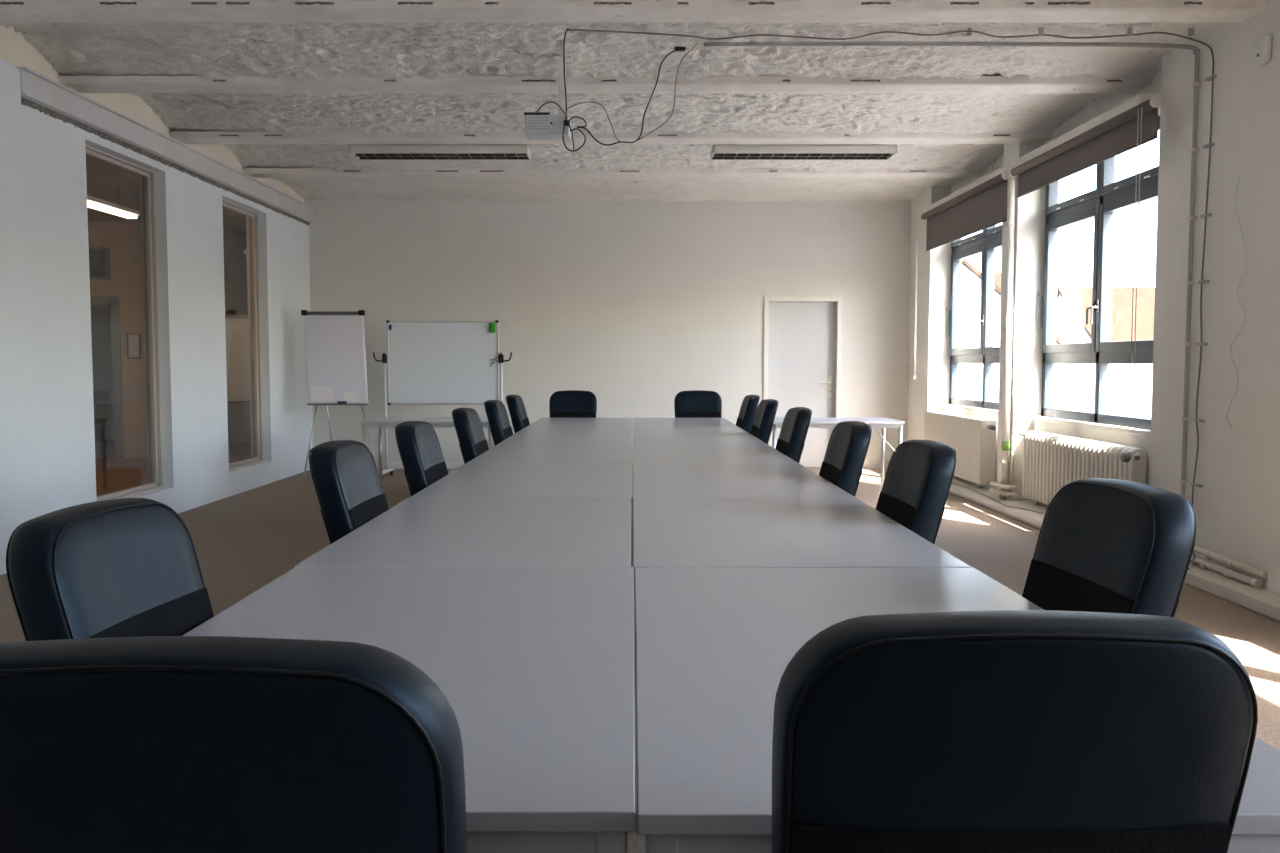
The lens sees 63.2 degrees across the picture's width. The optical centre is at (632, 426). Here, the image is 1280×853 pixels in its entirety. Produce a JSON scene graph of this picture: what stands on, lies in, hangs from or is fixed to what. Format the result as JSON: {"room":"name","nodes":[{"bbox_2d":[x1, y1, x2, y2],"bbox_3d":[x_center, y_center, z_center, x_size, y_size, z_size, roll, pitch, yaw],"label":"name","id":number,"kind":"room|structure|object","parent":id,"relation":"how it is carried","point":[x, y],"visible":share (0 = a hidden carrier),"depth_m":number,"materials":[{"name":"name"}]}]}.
{"room":"conference room","nodes":[
{"label":"conference room","id":0,"kind":"room"},
{"bbox_2d":[0,60,35,574],"bbox_3d":[-3.935,-0.341,1.031,0.130,3.155,11.300,0,3,0],"label":"wall","id":1,"kind":"structure","parent":0,"point":[17,486],"depth_m":6.49,"materials":[{"name":"white paint"}]},
{"bbox_2d":[16,67,315,224],"bbox_3d":[-3.917,-2.373,9.593,0.165,0.172,6.040,0,3,0],"label":"trim","id":2,"kind":"structure","parent":1,"relation":"attached to","point":[36,87],"depth_m":8.23,"materials":[{"name":"grey paint"}]},
{"bbox_2d":[89,252,113,440],"bbox_3d":[-7.950,-1.368,15.846,3.100,3.400,3.200,0,3,0],"label":"wall","id":3,"kind":"structure","parent":0,"point":[100,314],"depth_m":17.36,"materials":[{"name":"white paint"}]},
{"bbox_2d":[90,296,124,457],"bbox_3d":[-7.480,-0.670,14.256,1.040,2.200,0.200,0,3,0],"label":"door frame","id":4,"kind":"structure","parent":3,"relation":"in","point":[113,301],"depth_m":14.15,"materials":[{"name":"grey paint"}]},
{"bbox_2d":[0,24,303,201],"bbox_3d":[-4.065,-2.314,3.941,0.170,0.760,17.350,0,3,0],"label":"wall","id":5,"kind":"structure","parent":0,"point":[15,50],"depth_m":8.09,"materials":[{"name":"beige paint"}]},
{"bbox_2d":[86,155,245,222],"bbox_3d":[-6.800,-2.518,9.414,5.400,0.183,9.500,0,3,0],"label":"ceiling","id":6,"kind":"structure","parent":0,"point":[104,179],"depth_m":11.75,"materials":[{"name":"paint"}]},
{"bbox_2d":[87,188,139,218],"bbox_3d":[-5.600,-2.405,10.573,0.180,0.287,2.200,0,3,0],"label":"lamp","id":7,"kind":"object","parent":6,"relation":"hanging from","point":[92,202],"visible":0.36,"depth_m":11.10,"materials":[{"name":"white plastic"}]},
{"bbox_2d":[21,105,312,516],"bbox_3d":[-4.040,-0.435,4.056,0.220,2.975,17.350,0,3,0],"label":"wall","id":8,"kind":"structure","parent":0,"point":[188,209],"depth_m":8.90,"materials":[{"name":"white paint"}]},
{"bbox_2d":[85,144,162,500],"bbox_3d":[-4.067,-0.770,8.188,0.095,2.670,1.280,0,3,0],"label":"window","id":9,"kind":"structure","parent":8,"relation":"in","point":[147,175],"depth_m":8.77,"materials":[{"name":"beige"}]},
{"bbox_2d":[222,199,262,469],"bbox_3d":[-4.067,-0.920,10.644,0.095,2.670,1.200,0,3,0],"label":"window","id":10,"kind":"structure","parent":8,"relation":"in","point":[253,216],"depth_m":11.20,"materials":[{"name":"beige"}]},
{"bbox_2d":[88,221,250,457],"bbox_3d":[-6.800,-1.076,11.055,5.400,3.400,12.600,0,3,0],"label":"wall","id":11,"kind":"structure","parent":0,"point":[123,239],"depth_m":14.19,"materials":[{"name":"beige paint"}]},
{"bbox_2d":[89,247,109,279],"bbox_3d":[-7.490,-2.205,14.132,0.820,0.440,0.120,0,3,0],"label":"window","id":12,"kind":"structure","parent":11,"relation":"in","point":[106,250],"depth_m":14.08,"materials":[{"name":"grey paint"}]},
{"bbox_2d":[126,333,140,358],"bbox_3d":[-6.780,-1.094,14.145,0.180,0.340,0.030,0,3,0],"label":"picture frame","id":13,"kind":"object","parent":11,"relation":"attached to","point":[133,339],"visible":1,"depth_m":14.14,"materials":[{"name":"white paper"}]},
{"bbox_2d":[223,221,245,233],"bbox_3d":[-6.825,-2.825,10.998,5.350,0.100,12.700,0,3,0],"label":"ceiling","id":14,"kind":"structure","parent":0,"point":[241,227],"depth_m":16.03,"materials":[{"name":"paint"}]},
{"bbox_2d":[304,200,910,468],"bbox_3d":[-0.200,-1.360,12.841,8.200,3.750,0.300,0,3,0],"label":"wall","id":15,"kind":"structure","parent":0,"point":[633,305],"depth_m":12.67,"materials":[{"name":"white paint"}]},
{"bbox_2d":[382,462,632,468],"bbox_3d":[-0.770,0.479,12.795,4.660,0.085,0.015,0,3,0],"label":"baseboard","id":16,"kind":"structure","parent":15,"relation":"attached to","point":[390,464],"depth_m":12.79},
{"bbox_2d":[763,297,841,466],"bbox_3d":[2.080,-0.534,12.801,0.950,2.105,0.160,0,3,0],"label":"door","id":17,"kind":"structure","parent":15,"relation":"in","point":[799,337],"depth_m":12.82,"materials":[{"name":"grey"}]},
{"bbox_2d":[0,0,1269,201],"bbox_3d":[-0.125,-2.291,3.868,7.750,0.274,17.800,0,3,0],"label":"ceiling","id":18,"kind":"structure","parent":0,"point":[430,50],"depth_m":7.88,"materials":[{"name":"rough grey concrete"},{"name":"wood-wool board"}]},
{"bbox_2d":[349,144,530,159],"bbox_3d":[-1.735,-2.538,9.443,1.590,0.175,0.320,0,3,0],"label":"light","id":19,"kind":"object","parent":18,"relation":"attached to","point":[360,152],"visible":0.96,"depth_m":9.29,"materials":[{"name":"grey metal"}]},
{"bbox_2d":[524,56,571,139],"bbox_3d":[-0.555,-2.183,6.870,0.310,0.530,0.220,0,3,0],"label":"ceiling projector","id":20,"kind":"object","parent":18,"relation":"hanging from","point":[538,125],"visible":0.91,"depth_m":6.80,"materials":[{"name":"grey plastic"}]},
{"bbox_2d":[528,117,547,126],"bbox_3d":[-0.615,-1.982,6.802,0.130,0.077,0.004,0,3,0],"label":"vent","id":21,"kind":"object","parent":20,"relation":"attached to","point":[532,121],"depth_m":6.80,"materials":[{"name":"grey plastic"}]},
{"bbox_2d":[537,101,564,113],"bbox_3d":[-0.526,-2.058,6.717,0.187,0.082,0.009,0,3,0],"label":"cable","id":22,"kind":"object","parent":20,"relation":"attached to","point":[549,101],"visible":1,"depth_m":6.71,"materials":[{"name":"black plastic"}]},
{"bbox_2d":[562,28,585,151],"bbox_3d":[-0.378,-2.067,6.443,0.154,0.610,0.574,0,3,0],"label":"cable","id":23,"kind":"object","parent":18,"relation":"hanging from","point":[567,28],"visible":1,"depth_m":6.72,"materials":[{"name":"black plastic"}]},
{"bbox_2d":[169,132,1051,143],"bbox_3d":[-0.140,-2.512,9.058,7.720,0.055,0.310,0,3,0],"label":"beam","id":24,"kind":"structure","parent":18,"relation":"attached to","point":[183,137],"depth_m":8.96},
{"bbox_2d":[241,168,985,177],"bbox_3d":[-0.140,-2.613,10.723,7.720,0.055,0.313,0,3,0],"label":"beam","id":25,"kind":"structure","parent":18,"relation":"attached to","point":[253,172],"depth_m":10.61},
{"bbox_2d":[568,50,674,145],"bbox_3d":[-0.053,-2.096,6.676,0.723,0.575,0.107,1,4,14],"label":"cable","id":26,"kind":"object","parent":18,"relation":"hanging from","point":[667,55],"visible":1,"depth_m":6.69,"materials":[{"name":"black plastic"}]},
{"bbox_2d":[567,43,697,142],"bbox_3d":[0.014,-2.102,6.640,0.878,0.561,0.161,1,4,19],"label":"cable","id":27,"kind":"object","parent":18,"relation":"hanging from","point":[697,43],"visible":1,"depth_m":6.67,"materials":[{"name":"grey plastic"}]},
{"bbox_2d":[674,46,688,51],"bbox_3d":[0.308,-2.370,6.530,0.090,0.024,0.040,0,3,0],"label":"plug","id":28,"kind":"object","parent":18,"relation":"attached to","point":[676,48],"visible":1,"depth_m":6.51,"materials":[{"name":"black plastic"}]},
{"bbox_2d":[710,144,896,159],"bbox_3d":[1.540,-2.538,9.443,1.640,0.175,0.320,0,3,0],"label":"light","id":29,"kind":"object","parent":18,"relation":"attached to","point":[718,152],"visible":0.94,"depth_m":9.29,"materials":[{"name":"grey metal"}]},
{"bbox_2d":[567,27,1216,505],"bbox_3d":[1.560,-0.889,6.334,3.896,3.003,0.185,0,3,0],"label":"cable","id":30,"kind":"object","parent":18,"relation":"attached to","point":[969,30],"visible":0.98,"depth_m":6.28,"materials":[{"name":"grey plastic"}]},
{"bbox_2d":[0,441,1279,852],"bbox_3d":[-2.750,0.971,6.421,13.300,0.120,22.300,0,3,0],"label":"floor","id":31,"kind":"structure","parent":0,"point":[243,542],"depth_m":7.38,"materials":[{"name":"brown carpet"}]},
{"bbox_2d":[94,401,112,403],"bbox_3d":[-8.000,-0.018,15.628,1.200,0.730,0.700,0,3,0],"label":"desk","id":32,"kind":"object","parent":31,"relation":"on","point":[103,402],"visible":0.02,"depth_m":15.26,"materials":[{"name":"grey"}]},
{"bbox_2d":[93,391,108,401],"bbox_3d":[-8.000,-0.449,15.476,0.300,0.150,0.250,0,3,0],"label":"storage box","id":33,"kind":"object","parent":32,"relation":"on","point":[98,396],"visible":0.48,"depth_m":15.36,"materials":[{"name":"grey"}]},
{"bbox_2d":[6,498,213,640],"bbox_3d":[-0.840,0.665,2.118,0.615,1.014,0.496,0,4,5],"label":"chair","id":34,"kind":"object","parent":31,"relation":"on","point":[123,567],"visible":0.36,"depth_m":2.04,"materials":[{"name":"black leather"}]},
{"bbox_2d":[0,636,466,852],"bbox_3d":[-0.405,0.699,1.193,0.496,1.059,0.615,0,3,0],"label":"chair","id":35,"kind":"object","parent":31,"relation":"on","point":[147,744],"visible":1,"depth_m":0.89,"materials":[{"name":"black leather"}]},
{"bbox_2d":[225,315,249,462],"bbox_3d":[-4.750,-0.409,12.558,0.917,1.895,0.896,0,3,0],"label":"flipchart","id":36,"kind":"object","parent":31,"relation":"on","point":[236,326],"visible":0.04,"depth_m":12.34,"materials":[{"name":"white paper"}]},
{"bbox_2d":[227,401,249,402],"bbox_3d":[-4.780,-0.292,12.285,0.661,0.015,0.082,0,3,0],"label":"tray","id":37,"kind":"object","parent":36,"relation":"on","point":[227,401],"depth_m":12.24,"materials":[{"name":"metal"}]},
{"bbox_2d":[301,310,378,481],"bbox_3d":[-3.240,-0.363,11.809,0.917,1.895,0.896,0,3,0],"label":"flipchart","id":38,"kind":"object","parent":31,"relation":"on","point":[334,340],"visible":0.95,"depth_m":11.59,"materials":[{"name":"white paper"}]},
{"bbox_2d":[309,387,332,401],"bbox_3d":[-3.458,-0.358,11.551,0.273,0.170,0.026,0,3,0],"label":"paper sheet","id":39,"kind":"object","parent":38,"relation":"on","point":[316,394],"visible":1,"depth_m":11.55,"materials":[{"name":"white paper"}]},
{"bbox_2d":[307,404,367,404],"bbox_3d":[-3.270,-0.246,11.537,0.661,0.015,0.082,0,3,0],"label":"tray","id":40,"kind":"object","parent":38,"relation":"on","point":[307,404],"depth_m":11.50,"materials":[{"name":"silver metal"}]},
{"bbox_2d":[344,392,355,401],"bbox_3d":[-3.136,-0.327,11.549,0.138,0.110,0.017,0,3,0],"label":"paper sheet","id":41,"kind":"object","parent":38,"relation":"on","point":[348,396],"visible":1,"depth_m":11.55,"materials":[{"name":"white paper"}]},
{"bbox_2d":[309,440,388,543],"bbox_3d":[-0.828,0.560,3.828,0.615,1.014,0.496,0,3,1],"label":"chair","id":42,"kind":"object","parent":31,"relation":"on","point":[344,473],"visible":0.37,"depth_m":3.64,"materials":[{"name":"black leather"}]},
{"bbox_2d":[183,567,634,852],"bbox_3d":[-0.467,0.805,2.122,0.940,0.735,1.578,0,3,0],"label":"conference table","id":43,"kind":"object","parent":31,"relation":"on","point":[534,666],"visible":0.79,"depth_m":1.97,"materials":[{"name":"grey laminate"}]},
{"bbox_2d":[395,421,447,495],"bbox_3d":[-0.828,0.481,5.136,0.615,1.014,0.496,0,3,1],"label":"chair","id":44,"kind":"object","parent":31,"relation":"on","point":[418,444],"visible":0.34,"depth_m":4.92,"materials":[{"name":"black leather"}]},
{"bbox_2d":[359,417,491,487],"bbox_3d":[-2.010,0.292,10.512,1.300,0.735,0.750,0,3,0],"label":"side table","id":45,"kind":"object","parent":31,"relation":"on","point":[379,422],"visible":0.44,"depth_m":10.24,"materials":[{"name":"grey"}]},
{"bbox_2d":[373,320,511,479],"bbox_3d":[-2.135,-0.307,11.753,1.567,1.778,0.560,0,3,0],"label":"whiteboard","id":46,"kind":"object","parent":31,"relation":"on","point":[425,362],"visible":0.84,"depth_m":11.72,"materials":[{"name":"white plastic"}]},
{"bbox_2d":[489,323,494,332],"bbox_3d":[-1.575,-1.109,11.674,0.070,0.110,0.034,0,3,0],"label":"eraser","id":47,"kind":"object","parent":46,"relation":"attached to","point":[491,325],"visible":1,"depth_m":11.66,"materials":[{"name":"green"}]},
{"bbox_2d":[293,497,630,567],"bbox_3d":[-0.474,0.711,3.661,0.940,0.735,1.498,0,3,0],"label":"conference table","id":48,"kind":"object","parent":31,"relation":"on","point":[417,531],"visible":0.38,"depth_m":3.39,"materials":[{"name":"grey laminate"}]},
{"bbox_2d":[452,408,488,463],"bbox_3d":[-0.828,0.387,6.676,0.615,1.014,0.496,0,3,0],"label":"chair","id":49,"kind":"object","parent":31,"relation":"on","point":[472,440],"visible":0.33,"depth_m":6.43,"materials":[{"name":"black leather"}]},
{"bbox_2d":[484,400,512,445],"bbox_3d":[-0.828,0.301,8.083,0.615,1.014,0.496,0,3,0],"label":"chair","id":50,"kind":"object","parent":31,"relation":"on","point":[496,412],"visible":0.41,"depth_m":7.83,"materials":[{"name":"black leather"}]},
{"bbox_2d":[506,395,529,432],"bbox_3d":[-0.828,0.218,9.431,0.615,1.014,0.496,0,3,0],"label":"chair","id":51,"kind":"object","parent":31,"relation":"on","point":[519,419],"visible":0.26,"depth_m":9.18,"materials":[{"name":"black leather"}]},
{"bbox_2d":[411,462,631,502],"bbox_3d":[-0.470,0.618,5.179,0.940,0.735,1.536,0,3,0],"label":"conference table","id":52,"kind":"object","parent":31,"relation":"on","point":[472,479],"visible":0.35,"depth_m":5.01,"materials":[{"name":"grey laminate"}]},
{"bbox_2d":[467,441,631,462],"bbox_3d":[-0.471,0.522,6.746,0.940,0.735,1.596,0,3,0],"label":"conference table","id":53,"kind":"object","parent":31,"relation":"on","point":[505,451],"visible":0.31,"depth_m":6.58,"materials":[{"name":"grey laminate"}]},
{"bbox_2d":[503,427,631,440],"bbox_3d":[-0.475,0.424,8.358,0.940,0.735,1.626,0,3,0],"label":"conference table","id":54,"kind":"object","parent":31,"relation":"on","point":[527,433],"visible":0.43,"depth_m":8.23,"materials":[{"name":"grey laminate"}]},
{"bbox_2d":[549,390,596,417],"bbox_3d":[-0.620,0.142,10.680,0.496,1.014,0.615,0,3,0],"label":"chair","id":55,"kind":"object","parent":31,"relation":"on","point":[568,403],"visible":0.4,"depth_m":10.83,"materials":[{"name":"black leather"}]},
{"bbox_2d":[527,418,631,426],"bbox_3d":[-0.474,0.325,9.985,0.940,0.735,1.626,0,3,0],"label":"conference table","id":56,"kind":"object","parent":31,"relation":"on","point":[542,422],"visible":0.33,"depth_m":9.89,"materials":[{"name":"grey laminate"}]},
{"bbox_2d":[632,418,737,429],"bbox_3d":[0.470,0.325,9.985,0.940,0.735,1.626,0,3,0],"label":"conference table","id":57,"kind":"object","parent":31,"relation":"on","point":[636,422],"visible":0.33,"depth_m":9.89,"materials":[{"name":"grey laminate"}]},
{"bbox_2d":[633,427,760,440],"bbox_3d":[0.472,0.424,8.358,0.940,0.735,1.626,0,3,0],"label":"conference table","id":58,"kind":"object","parent":31,"relation":"on","point":[639,433],"visible":0.3,"depth_m":8.23,"materials":[{"name":"grey laminate"}]},
{"bbox_2d":[674,390,721,417],"bbox_3d":[0.685,0.142,10.680,0.496,1.014,0.615,0,3,0],"label":"chair","id":59,"kind":"object","parent":31,"relation":"on","point":[692,403],"visible":0.3,"depth_m":10.83,"materials":[{"name":"black leather"}]},
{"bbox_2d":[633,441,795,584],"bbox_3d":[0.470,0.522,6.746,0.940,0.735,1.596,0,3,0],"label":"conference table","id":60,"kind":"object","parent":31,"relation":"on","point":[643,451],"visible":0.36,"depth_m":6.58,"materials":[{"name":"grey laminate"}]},
{"bbox_2d":[633,462,853,496],"bbox_3d":[0.471,0.618,5.179,0.940,0.735,1.536,0,3,0],"label":"conference table","id":61,"kind":"object","parent":31,"relation":"on","point":[650,479],"visible":0.38,"depth_m":5.01,"materials":[{"name":"grey laminate"}]},
{"bbox_2d":[736,395,759,432],"bbox_3d":[0.836,0.217,9.451,0.615,1.014,0.496,0,3,0],"label":"chair","id":62,"kind":"object","parent":31,"relation":"on","point":[749,406],"visible":0.26,"depth_m":9.20,"materials":[{"name":"black leather"}]},
{"bbox_2d":[750,399,778,443],"bbox_3d":[0.836,0.289,8.273,0.615,1.014,0.496,0,3,0],"label":"chair","id":63,"kind":"object","parent":31,"relation":"on","point":[761,428],"visible":0.33,"depth_m":8.02,"materials":[{"name":"black leather"}]},
{"bbox_2d":[775,407,811,462],"bbox_3d":[0.836,0.381,6.766,0.615,1.014,0.496,0,3,0],"label":"chair","id":64,"kind":"object","parent":31,"relation":"on","point":[796,422],"visible":0.3,"depth_m":6.52,"materials":[{"name":"black leather"}]},
{"bbox_2d":[633,497,970,665],"bbox_3d":[0.472,0.711,3.661,0.940,0.735,1.498,0,3,0],"label":"conference table","id":65,"kind":"object","parent":31,"relation":"on","point":[668,532],"visible":0.4,"depth_m":3.39,"materials":[{"name":"grey laminate"}]},
{"bbox_2d":[772,417,904,489],"bbox_3d":[1.920,0.308,10.088,1.240,0.755,0.740,0,3,0],"label":"side table","id":66,"kind":"object","parent":31,"relation":"on","point":[816,422],"visible":0.52,"depth_m":9.74,"materials":[{"name":"grey"}]},
{"bbox_2d":[819,421,871,496],"bbox_3d":[0.836,0.481,5.129,0.615,1.014,0.496,0,3,0],"label":"chair","id":67,"kind":"object","parent":31,"relation":"on","point":[848,444],"visible":0.38,"depth_m":4.90,"materials":[{"name":"black leather"}]},
{"bbox_2d":[876,440,955,543],"bbox_3d":[0.836,0.559,3.856,0.615,1.014,0.496,0,3,-1],"label":"chair","id":68,"kind":"object","parent":31,"relation":"on","point":[919,475],"visible":0.38,"depth_m":3.67,"materials":[{"name":"black leather"}]},
{"bbox_2d":[635,568,1279,852],"bbox_3d":[0.476,0.805,2.114,0.940,0.735,1.578,0,3,0],"label":"conference table","id":69,"kind":"object","parent":31,"relation":"on","point":[715,646],"visible":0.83,"depth_m":1.88,"materials":[{"name":"grey laminate"}]},
{"bbox_2d":[772,610,1257,852],"bbox_3d":[0.392,0.695,1.333,0.484,1.049,0.615,0,3,0],"label":"chair","id":70,"kind":"object","parent":31,"relation":"on","point":[985,731],"visible":1,"depth_m":1.03,"materials":[{"name":"black leather"}]},
{"bbox_2d":[1022,478,1196,617],"bbox_3d":[0.891,0.641,2.420,0.615,1.024,0.496,0,4,-4],"label":"chair","id":71,"kind":"object","parent":31,"relation":"on","point":[1105,545],"visible":0.3,"depth_m":2.33,"materials":[{"name":"black leather"}]},
{"bbox_2d":[951,69,1161,193],"bbox_3d":[3.765,-2.333,5.393,0.330,0.600,13.050,0,3,0],"label":"wall","id":72,"kind":"structure","parent":0,"point":[1099,107],"depth_m":8.21,"materials":[{"name":"white paint"}]},
{"bbox_2d":[907,0,1279,594],"bbox_3d":[3.560,-0.748,4.042,0.360,3.600,17.360,0,3,0],"label":"wall","id":73,"kind":"structure","parent":0,"point":[1236,507],"depth_m":6.35,"materials":[{"name":"white paint"}]},
{"bbox_2d":[57,76,1152,92],"bbox_3d":[-0.140,-2.406,7.330,7.720,0.054,0.312,0,3,0],"label":"ceiling beam","id":74,"kind":"structure","parent":73,"relation":"attached to","point":[81,84],"depth_m":7.25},
{"bbox_2d":[0,0,1268,22],"bbox_3d":[-0.140,-2.312,5.783,7.720,0.055,0.312,0,3,0],"label":"ceiling beam","id":75,"kind":"structure","parent":73,"relation":"attached to","point":[28,11],"depth_m":5.74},
{"bbox_2d":[704,41,1200,496],"bbox_3d":[1.974,-0.864,6.510,3.068,3.031,0.044,0,3,0],"label":"conduit","id":76,"kind":"object","parent":73,"relation":"attached to","point":[1196,51],"visible":1,"depth_m":6.42,"materials":[{"name":"grey metal"}]},
{"bbox_2d":[914,171,1008,378],"bbox_3d":[3.300,-1.407,10.603,0.096,1.880,2.718,0,3,0],"label":"roller blind","id":77,"kind":"object","parent":73,"relation":"attached to","point":[983,206],"visible":0.91,"depth_m":10.36,"materials":[{"name":"grey fabric"}]},
{"bbox_2d":[929,167,1003,209],"bbox_3d":[3.485,-2.387,10.624,0.250,0.100,2.340,0,3,0],"label":"trim","id":78,"kind":"structure","parent":73,"relation":"attached to","point":[1000,170],"depth_m":10.40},
{"bbox_2d":[943,225,1001,414],"bbox_3d":[3.625,-1.252,10.694,0.161,2.205,2.300,0,3,0],"label":"window","id":79,"kind":"structure","parent":73,"relation":"in","point":[985,243],"depth_m":10.74,"materials":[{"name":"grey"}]},
{"bbox_2d":[951,229,984,248],"bbox_3d":[3.641,-2.159,11.194,0.088,0.365,1.101,0,3,0],"label":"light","id":80,"kind":"object","parent":79,"relation":"attached to","point":[978,238],"depth_m":11.15,"materials":[{"name":"glass"}]},
{"bbox_2d":[985,225,1001,236],"bbox_3d":[3.641,-2.091,10.087,0.088,0.365,1.101,0,3,0],"label":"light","id":81,"kind":"object","parent":79,"relation":"attached to","point":[993,231],"depth_m":10.39,"materials":[{"name":"glass"}]},
{"bbox_2d":[1001,173,1015,498],"bbox_3d":[3.339,-0.793,9.212,0.084,2.880,0.120,0,3,0],"label":"riser pipe","id":82,"kind":"object","parent":73,"relation":"attached to","point":[1010,225],"visible":0.91,"depth_m":9.21,"materials":[{"name":"white metal"}]},
{"bbox_2d":[1009,95,1162,370],"bbox_3d":[3.320,-1.307,7.897,0.096,1.750,2.515,0,3,0],"label":"roller blind","id":83,"kind":"object","parent":73,"relation":"attached to","point":[1137,126],"visible":1,"depth_m":7.44,"materials":[{"name":"grey"}]},
{"bbox_2d":[1016,93,1161,166],"bbox_3d":[3.485,-2.227,8.004,0.250,0.100,2.230,0,3,0],"label":"trim","id":84,"kind":"structure","parent":73,"relation":"attached to","point":[1140,98],"depth_m":7.63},
{"bbox_2d":[1033,116,1159,435],"bbox_3d":[3.625,-1.092,8.073,0.161,2.205,2.190,0,3,0],"label":"window","id":85,"kind":"structure","parent":73,"relation":"in","point":[1109,197],"depth_m":8.09,"materials":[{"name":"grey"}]},
{"bbox_2d":[1046,163,1101,214],"bbox_3d":[3.641,-1.997,8.546,0.088,0.365,1.046,0,3,0],"label":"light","id":86,"kind":"object","parent":85,"relation":"attached to","point":[1053,207],"depth_m":8.59,"materials":[{"name":"glass"}]},
{"bbox_2d":[1100,121,1159,194],"bbox_3d":[3.641,-1.933,7.494,0.088,0.365,1.046,0,3,0],"label":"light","id":87,"kind":"object","parent":85,"relation":"attached to","point":[1108,186],"depth_m":7.74,"materials":[{"name":"glass"}]},
{"bbox_2d":[949,476,1279,620],"bbox_3d":[3.403,0.745,8.431,0.434,0.085,8.740,0,3,0],"label":"baseboard","id":88,"kind":"structure","parent":73,"relation":"attached to","point":[1260,600],"depth_m":6.08,"materials":[{"name":"white paint"}]},
{"bbox_2d":[924,411,995,487],"bbox_3d":[3.402,0.222,10.841,0.145,0.666,2.074,0,3,0],"label":"panel radiator","id":89,"kind":"object","parent":88,"relation":"on","point":[973,439],"visible":0.85,"depth_m":10.31,"materials":[{"name":"white metal"}]},
{"bbox_2d":[925,411,995,420],"bbox_3d":[3.402,-0.111,10.893,0.145,0.008,1.920,0,3,0],"label":"grille","id":90,"kind":"object","parent":89,"relation":"attached to","point":[936,414],"depth_m":10.94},
{"bbox_2d":[952,483,1042,513],"bbox_3d":[3.233,0.637,9.505,0.076,0.027,2.302,0,3,-2],"label":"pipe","id":91,"kind":"object","parent":88,"relation":"on","point":[952,483],"visible":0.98,"depth_m":9.14,"materials":[{"name":"grey plastic"}]},
{"bbox_2d":[990,481,1016,499],"bbox_3d":[3.312,0.571,9.296,0.122,0.128,0.352,0,3,0],"label":"pipes","id":92,"kind":"object","parent":88,"relation":"on","point":[1002,495],"visible":1,"depth_m":9.15,"materials":[{"name":"silver metal"}]},
{"bbox_2d":[1018,430,1146,504],"bbox_3d":[3.474,0.404,8.162,0.194,0.632,2.149,0,3,1],"label":"radiator","id":93,"kind":"object","parent":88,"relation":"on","point":[1051,462],"visible":0.66,"depth_m":8.14,"materials":[{"name":"white metal"}]},
{"bbox_2d":[1191,545,1267,588],"bbox_3d":[3.420,0.796,6.100,0.070,0.122,0.960,0,3,0],"label":"pipes","id":94,"kind":"object","parent":73,"relation":"attached to","point":[1207,554],"visible":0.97,"depth_m":5.93,"materials":[{"name":"white metal"}]},
{"bbox_2d":[1226,178,1245,427],"bbox_3d":[3.446,-0.702,5.923,0.019,1.424,0.156,0,3,0],"label":"cable","id":95,"kind":"object","parent":73,"relation":"attached to","point":[1238,178],"visible":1,"depth_m":5.93,"materials":[{"name":"white plastic"}]},
{"bbox_2d":[1252,34,1271,64],"bbox_3d":[3.438,-2.050,5.686,0.040,0.150,0.130,0,3,0],"label":"detector","id":96,"kind":"object","parent":73,"relation":"attached to","point":[1261,55],"visible":1,"depth_m":5.66,"materials":[{"name":"white plastic"}]},
{"label":"outside","id":97,"kind":"structure","parent":0,"visible":0},
{"bbox_3d":[46.900,4.560,30.334,86.200,0.200,180.000,0,3,0],"label":"ground","id":98,"kind":"structure","parent":97,"visible":0},
{"bbox_2d":[994,273,1000,288],"bbox_3d":[17.250,-2.674,55.941,5.900,11.120,8.700,0,3,0],"label":"house","id":99,"kind":"structure","parent":98,"relation":"on","point":[997,276],"depth_m":55.16,"materials":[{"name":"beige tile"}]},
{"bbox_2d":[959,259,1064,410],"bbox_3d":[11.800,-1.392,42.494,8.200,10.200,9.400,0,3,0],"label":"house","id":100,"kind":"structure","parent":98,"relation":"on","point":[971,374],"depth_m":37.86,"materials":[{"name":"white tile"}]},
{"bbox_2d":[1056,288,1154,429],"bbox_3d":[28.450,-1.796,50.985,15.500,9.970,10.700,0,3,0],"label":"house","id":101,"kind":"structure","parent":98,"relation":"on","point":[1130,392],"depth_m":48.19,"materials":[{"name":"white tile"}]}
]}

